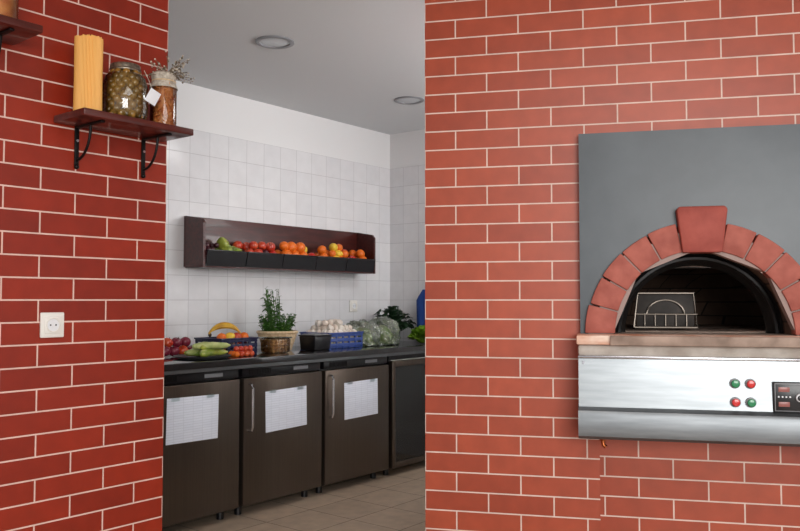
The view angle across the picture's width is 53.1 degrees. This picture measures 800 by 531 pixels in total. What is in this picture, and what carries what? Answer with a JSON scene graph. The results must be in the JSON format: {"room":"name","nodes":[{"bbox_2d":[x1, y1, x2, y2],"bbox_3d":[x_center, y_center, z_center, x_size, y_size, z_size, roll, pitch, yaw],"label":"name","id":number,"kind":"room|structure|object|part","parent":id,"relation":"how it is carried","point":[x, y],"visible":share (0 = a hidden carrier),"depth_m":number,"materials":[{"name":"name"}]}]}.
{"room":"commercial kitchen","nodes":[
{"label":"commercial kitchen","id":0,"kind":"room"},
{"bbox_2d":[0,0,168,530],"bbox_3d":[-2.656,-0.019,1.068,0.201,2.530,5.347,-2,-3,39],"label":"wall","id":1,"kind":"structure","parent":0,"point":[81,411],"depth_m":2.81,"materials":[{"name":"red brick"}]},
{"bbox_2d":[0,14,42,52],"bbox_3d":[-1.371,-0.678,2.387,0.202,0.176,0.525,-2,-3,39],"label":"shelf","id":2,"kind":"object","parent":1,"relation":"attached to","point":[13,31],"visible":1,"depth_m":2.51,"materials":[{"name":"brown wood"}]},
{"bbox_2d":[0,0,18,18],"bbox_3d":[-1.270,-0.856,2.509,0.136,0.188,0.136,-2,-3,39],"label":"glass jar","id":3,"kind":"object","parent":2,"relation":"on","point":[10,8],"visible":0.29,"depth_m":2.48,"materials":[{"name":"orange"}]},
{"bbox_2d":[40,312,63,337],"bbox_3d":[-1.185,0.203,2.727,0.016,0.086,0.084,-2,-3,39],"label":"power outlet","id":4,"kind":"object","parent":1,"relation":"attached to","point":[51,323],"visible":1,"depth_m":2.72,"materials":[{"name":"white plastic"}]},
{"bbox_2d":[54,107,193,177],"bbox_3d":[-0.982,-0.424,2.863,0.202,0.176,0.438,-2,-3,39],"label":"shelf","id":5,"kind":"object","parent":1,"relation":"attached to","point":[91,119],"visible":1,"depth_m":2.81,"materials":[{"name":"brown wood"}]},
{"bbox_2d":[73,34,102,110],"bbox_3d":[-1.071,-0.651,2.750,0.094,0.266,0.093,-2,-3,39],"label":"bundle","id":6,"kind":"object","parent":5,"relation":"on","point":[88,50],"visible":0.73,"depth_m":2.71,"materials":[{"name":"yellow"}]},
{"bbox_2d":[102,62,147,119],"bbox_3d":[-0.983,-0.615,2.859,0.158,0.204,0.158,-2,-3,39],"label":"jar","id":7,"kind":"object","parent":5,"relation":"on","point":[124,87],"visible":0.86,"depth_m":2.81,"materials":[{"name":"brown"}]},
{"bbox_2d":[144,70,160,105],"bbox_3d":[-0.880,-0.629,2.845,0.062,0.122,0.011,2,-3,-41],"label":"paper tag","id":8,"kind":"object","parent":7,"relation":"attached to","point":[152,97],"visible":1,"depth_m":2.84,"materials":[{"name":"white paper"}]},
{"bbox_2d":[142,51,193,125],"bbox_3d":[-0.856,-0.646,2.978,0.176,0.278,0.195,0,-2,1],"label":"spice jar","id":9,"kind":"object","parent":5,"relation":"on","point":[163,81],"visible":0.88,"depth_m":2.96,"materials":[{"name":"clear glass"}]},
{"bbox_2d":[164,81,389,348],"bbox_3d":[-1.222,0.154,5.074,0.150,2.530,3.800,-2,-3,39],"label":"wall","id":10,"kind":"structure","parent":0,"point":[244,159],"depth_m":5.40,"materials":[{"name":"white tile"}]},
{"bbox_2d":[184,216,375,273],"bbox_3d":[-0.737,-0.120,5.396,0.216,0.315,1.570,-2,-3,39],"label":"rack","id":11,"kind":"object","parent":10,"relation":"attached to","point":[198,231],"visible":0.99,"depth_m":5.27,"materials":[{"name":"brown wood"}]},
{"bbox_2d":[206,242,218,256],"bbox_3d":[-1.168,-0.072,4.854,0.127,0.138,0.153,-2,-3,39],"label":"grapes","id":12,"kind":"object","parent":11,"relation":"in","point":[211,245],"visible":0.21,"depth_m":4.88,"materials":[{"name":"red food"}]},
{"bbox_2d":[215,237,241,250],"bbox_3d":[-1.076,-0.082,4.985,0.163,0.184,0.171,-2,-3,39],"label":"pears","id":13,"kind":"object","parent":11,"relation":"in","point":[223,243],"visible":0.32,"depth_m":4.91,"materials":[{"name":"green food"}]},
{"bbox_2d":[232,241,275,252],"bbox_3d":[-0.932,-0.075,5.166,0.157,0.167,0.300,-2,-3,39],"label":"apples","id":14,"kind":"object","parent":11,"relation":"in","point":[253,246],"visible":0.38,"depth_m":5.13,"materials":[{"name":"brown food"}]},
{"bbox_2d":[275,241,307,254],"bbox_3d":[-0.743,-0.069,5.403,0.160,0.180,0.244,-2,-3,39],"label":"oranges","id":15,"kind":"object","parent":11,"relation":"in","point":[290,247],"visible":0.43,"depth_m":5.35,"materials":[{"name":"orange food"}]},
{"bbox_2d":[314,245,327,255],"bbox_3d":[-0.564,-0.057,5.621,0.146,0.167,0.099,-2,-3,39],"label":"oranges","id":16,"kind":"object","parent":11,"relation":"in","point":[321,250],"visible":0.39,"depth_m":5.58,"materials":[{"name":"orange food"}]},
{"bbox_2d":[325,243,348,257],"bbox_3d":[-0.458,-0.060,5.750,0.146,0.195,0.200,-2,-3,39],"label":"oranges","id":17,"kind":"object","parent":11,"relation":"in","point":[335,250],"visible":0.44,"depth_m":5.70,"materials":[{"name":"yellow food"}]},
{"bbox_2d":[348,249,366,258],"bbox_3d":[-0.312,-0.036,5.939,0.151,0.164,0.092,-2,-3,39],"label":"oranges","id":18,"kind":"object","parent":11,"relation":"in","point":[360,253],"visible":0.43,"depth_m":5.90,"materials":[{"name":"orange food"}]},
{"bbox_2d":[164,341,424,374],"bbox_3d":[-0.911,0.555,4.801,0.645,0.055,3.470,-2,-3,39],"label":"countertop","id":19,"kind":"structure","parent":10,"relation":"attached to","point":[172,365],"depth_m":4.69,"materials":[{"name":"stone"}]},
{"bbox_2d":[164,337,191,356],"bbox_3d":[-1.277,0.457,4.503,0.083,0.109,0.299,-2,-3,39],"label":"onions","id":20,"kind":"object","parent":19,"relation":"on","point":[183,343],"visible":0.6,"depth_m":4.50,"materials":[{"name":"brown food"}]},
{"bbox_2d":[174,354,230,359],"bbox_3d":[-1.078,0.499,4.366,0.310,0.017,0.310,-2,-3,39],"label":"tray","id":21,"kind":"object","parent":19,"relation":"on","point":[181,356],"visible":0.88,"depth_m":4.27,"materials":[{"name":"metal"}]},
{"bbox_2d":[184,342,230,356],"bbox_3d":[-1.081,0.455,4.381,0.236,0.079,0.240,-2,-3,31],"label":"zucchini","id":22,"kind":"object","parent":21,"relation":"on","point":[203,349],"visible":1,"depth_m":4.31,"materials":[{"name":"green food"}]},
{"bbox_2d":[194,336,258,353],"bbox_3d":[-1.024,0.473,4.722,0.252,0.100,0.282,-2,-3,39],"label":"crate","id":23,"kind":"object","parent":19,"relation":"on","point":[249,340],"visible":0.48,"depth_m":4.65,"materials":[{"name":"blue plastic"}]},
{"bbox_2d":[217,332,248,349],"bbox_3d":[-1.022,0.449,4.720,0.177,0.112,0.230,-2,-3,39],"label":"apples","id":24,"kind":"object","parent":23,"relation":"in","point":[243,334],"visible":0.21,"depth_m":4.66,"materials":[{"name":"brown food"}]},
{"bbox_2d":[208,322,240,336],"bbox_3d":[-1.042,0.380,4.753,0.192,0.088,0.070,1,-3,-16],"label":"bananas","id":25,"kind":"object","parent":24,"relation":"on","point":[222,325],"visible":0.99,"depth_m":4.72,"materials":[{"name":"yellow food"}]},
{"bbox_2d":[228,345,254,356],"bbox_3d":[-0.899,0.485,4.533,0.101,0.060,0.155,-2,-3,39],"label":"cherry tomatoes","id":26,"kind":"object","parent":19,"relation":"on","point":[240,351],"visible":1,"depth_m":4.51,"materials":[{"name":"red food"}]},
{"bbox_2d":[259,336,291,353],"bbox_3d":[-0.753,0.479,4.838,0.130,0.096,0.156,-2,-3,39],"label":"container","id":27,"kind":"object","parent":19,"relation":"on","point":[275,345],"visible":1,"depth_m":4.82,"materials":[{"name":"brown wicker"}]},
{"bbox_2d":[256,330,297,349],"bbox_3d":[-0.781,0.476,5.091,0.265,0.124,0.266,-2,-3,39],"label":"wicker basket","id":28,"kind":"object","parent":19,"relation":"on","point":[261,333],"visible":0.38,"depth_m":5.00,"materials":[{"name":"beige wicker"}]},
{"bbox_2d":[258,289,296,330],"bbox_3d":[-0.784,0.328,5.103,0.260,0.385,0.245,1,-3,-15],"label":"fresh herbs","id":29,"kind":"object","parent":28,"relation":"in","point":[273,318],"visible":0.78,"depth_m":5.05,"materials":[{"name":"green plant"}]},
{"bbox_2d":[298,333,331,350],"bbox_3d":[-0.543,0.489,5.131,0.150,0.102,0.162,-2,-3,39],"label":"container","id":30,"kind":"object","parent":19,"relation":"on","point":[313,341],"visible":1,"depth_m":5.08,"materials":[{"name":"black plastic"}]},
{"bbox_2d":[299,331,363,348],"bbox_3d":[-0.462,0.501,5.425,0.282,0.105,0.342,-2,-3,39],"label":"crate","id":31,"kind":"object","parent":19,"relation":"on","point":[336,339],"visible":0.56,"depth_m":5.34,"materials":[{"name":"blue plastic"}]},
{"bbox_2d":[307,319,357,343],"bbox_3d":[-0.460,0.452,5.428,0.249,0.182,0.318,-2,-3,39],"label":"garlic bulbs","id":32,"kind":"object","parent":31,"relation":"in","point":[335,325],"visible":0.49,"depth_m":5.35,"materials":[{"name":"white food"}]},
{"bbox_2d":[346,319,380,345],"bbox_3d":[-0.269,0.470,5.633,0.290,0.183,0.230,-2,-3,39],"label":"lettuce","id":33,"kind":"object","parent":19,"relation":"on","point":[368,339],"visible":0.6,"depth_m":5.61,"materials":[{"name":"green plant"}]},
{"bbox_2d":[363,316,400,344],"bbox_3d":[-0.137,0.469,5.805,0.288,0.200,0.218,-2,-3,39],"label":"lettuce","id":34,"kind":"object","parent":19,"relation":"on","point":[388,337],"visible":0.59,"depth_m":5.77,"materials":[{"name":"green plant"}]},
{"bbox_2d":[374,306,415,342],"bbox_3d":[-0.055,0.443,6.062,0.330,0.277,0.422,-2,-3,39],"label":"kale","id":35,"kind":"object","parent":19,"relation":"on","point":[397,314],"visible":0.64,"depth_m":6.03,"materials":[{"name":"green plant"}]},
{"bbox_2d":[407,325,424,342],"bbox_3d":[0.163,0.505,5.900,0.223,0.134,0.215,-2,-3,39],"label":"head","id":36,"kind":"object","parent":19,"relation":"on","point":[418,333],"visible":0.79,"depth_m":5.86},
{"bbox_2d":[349,300,356,311],"bbox_3d":[-0.349,0.305,6.027,0.016,0.086,0.084,-2,-3,39],"label":"power outlet","id":37,"kind":"object","parent":10,"relation":"attached to","point":[352,303],"visible":1,"depth_m":6.01,"materials":[{"name":"white plastic"}]},
{"bbox_2d":[162,461,424,530],"bbox_3d":[0.648,1.260,0.196,9.300,0.100,9.200,-2,-3,39],"label":"floor","id":38,"kind":"structure","parent":0,"point":[395,501],"depth_m":4.59,"materials":[{"name":"beige tile"}]},
{"bbox_2d":[162,369,239,526],"bbox_3d":[-1.280,0.976,4.310,0.610,0.822,0.625,-2,-3,39],"label":"fridge","id":39,"kind":"object","parent":38,"relation":"on","point":[201,478],"visible":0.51,"depth_m":4.20,"materials":[{"name":"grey metal"}]},
{"bbox_2d":[166,394,218,444],"bbox_3d":[-1.073,0.795,4.147,0.002,0.238,0.330,-2,-3,39],"label":"printed notice","id":40,"kind":"object","parent":39,"relation":"attached to","point":[194,418],"visible":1,"depth_m":4.14,"materials":[{"name":"paper"}]},
{"bbox_2d":[234,362,321,514],"bbox_3d":[-0.877,0.997,4.813,0.610,0.822,0.625,-2,-3,39],"label":"fridge","id":41,"kind":"object","parent":38,"relation":"on","point":[275,464],"visible":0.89,"depth_m":4.60,"materials":[{"name":"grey metal"}]},
{"bbox_2d":[265,386,306,432],"bbox_3d":[-0.660,0.834,4.661,0.002,0.240,0.331,-2,-3,39],"label":"printed notice","id":42,"kind":"object","parent":41,"relation":"attached to","point":[284,408],"visible":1,"depth_m":4.66,"materials":[{"name":"paper"}]},
{"bbox_2d":[316,356,388,492],"bbox_3d":[-0.474,1.019,5.316,0.610,0.822,0.625,-2,-3,39],"label":"fridge","id":43,"kind":"object","parent":38,"relation":"on","point":[359,446],"visible":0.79,"depth_m":5.10,"materials":[{"name":"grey metal"}]},
{"bbox_2d":[344,378,377,419],"bbox_3d":[-0.249,0.861,5.174,0.002,0.237,0.329,-2,-3,39],"label":"printed notice","id":44,"kind":"object","parent":43,"relation":"attached to","point":[360,397],"visible":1,"depth_m":5.17,"materials":[{"name":"paper"}]},
{"bbox_2d":[383,353,424,474],"bbox_3d":[-0.072,1.042,5.845,0.575,0.822,0.650,-2,-3,39],"label":"cooler","id":45,"kind":"object","parent":38,"relation":"on","point":[406,372],"visible":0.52,"depth_m":5.56,"materials":[{"name":"black metal"}]},
{"bbox_2d":[168,0,424,134],"bbox_3d":[0.648,-1.368,0.309,9.300,0.100,9.200,-2,-3,39],"label":"ceiling","id":46,"kind":"structure","parent":0,"point":[348,61],"depth_m":4.34,"materials":[{"name":"white paint"}]},
{"bbox_2d":[255,35,293,48],"bbox_3d":[-0.645,-1.148,4.123,0.200,0.010,0.200,0,-2,0],"label":"recessed light","id":47,"kind":"object","parent":46,"relation":"in","point":[270,41],"visible":1,"depth_m":4.11,"materials":[{"name":"grey plastic"}]},
{"bbox_2d":[394,96,423,104],"bbox_3d":[0.060,-1.097,5.322,0.200,0.010,0.200,0,-2,0],"label":"recessed light","id":48,"kind":"object","parent":46,"relation":"in","point":[406,100],"visible":1,"depth_m":5.31,"materials":[{"name":"grey plastic"}]},
{"bbox_2d":[390,129,424,340],"bbox_3d":[2.019,0.142,4.809,5.258,2.530,0.165,-2,-3,39],"label":"wall","id":49,"kind":"structure","parent":0,"point":[407,149],"depth_m":6.29,"materials":[{"name":"white paint"}]},
{"bbox_2d":[416,290,424,326],"bbox_3d":[0.252,0.346,6.069,0.300,0.432,0.056,-2,-3,39],"label":"apron","id":50,"kind":"object","parent":49,"relation":"hanging from","point":[420,302],"visible":0.18,"depth_m":6.12,"materials":[{"name":"blue fabric"}]},
{"bbox_2d":[425,0,799,530],"bbox_3d":[1.889,0.059,2.887,3.625,2.530,0.200,-1,-3,13],"label":"wall","id":51,"kind":"structure","parent":0,"point":[511,86],"depth_m":3.09,"materials":[{"name":"red brick"}]},
{"bbox_2d":[576,124,799,448],"bbox_3d":[1.253,0.437,3.548,1.290,1.832,1.629,-1,-3,13],"label":"oven","id":52,"kind":"object","parent":51,"relation":"attached to","point":[689,339],"visible":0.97,"depth_m":2.90,"materials":[{"name":"gray plaster"},{"name":"red brick"},{"name":"brushed steel"}]},
{"bbox_3d":[1.107,-0.126,2.953,0.868,0.758,0.039,-1,-3,13],"label":"facade panel","id":53,"kind":"part","parent":52,"relation":"part of","materials":[{"name":"grey metal"}]}
]}

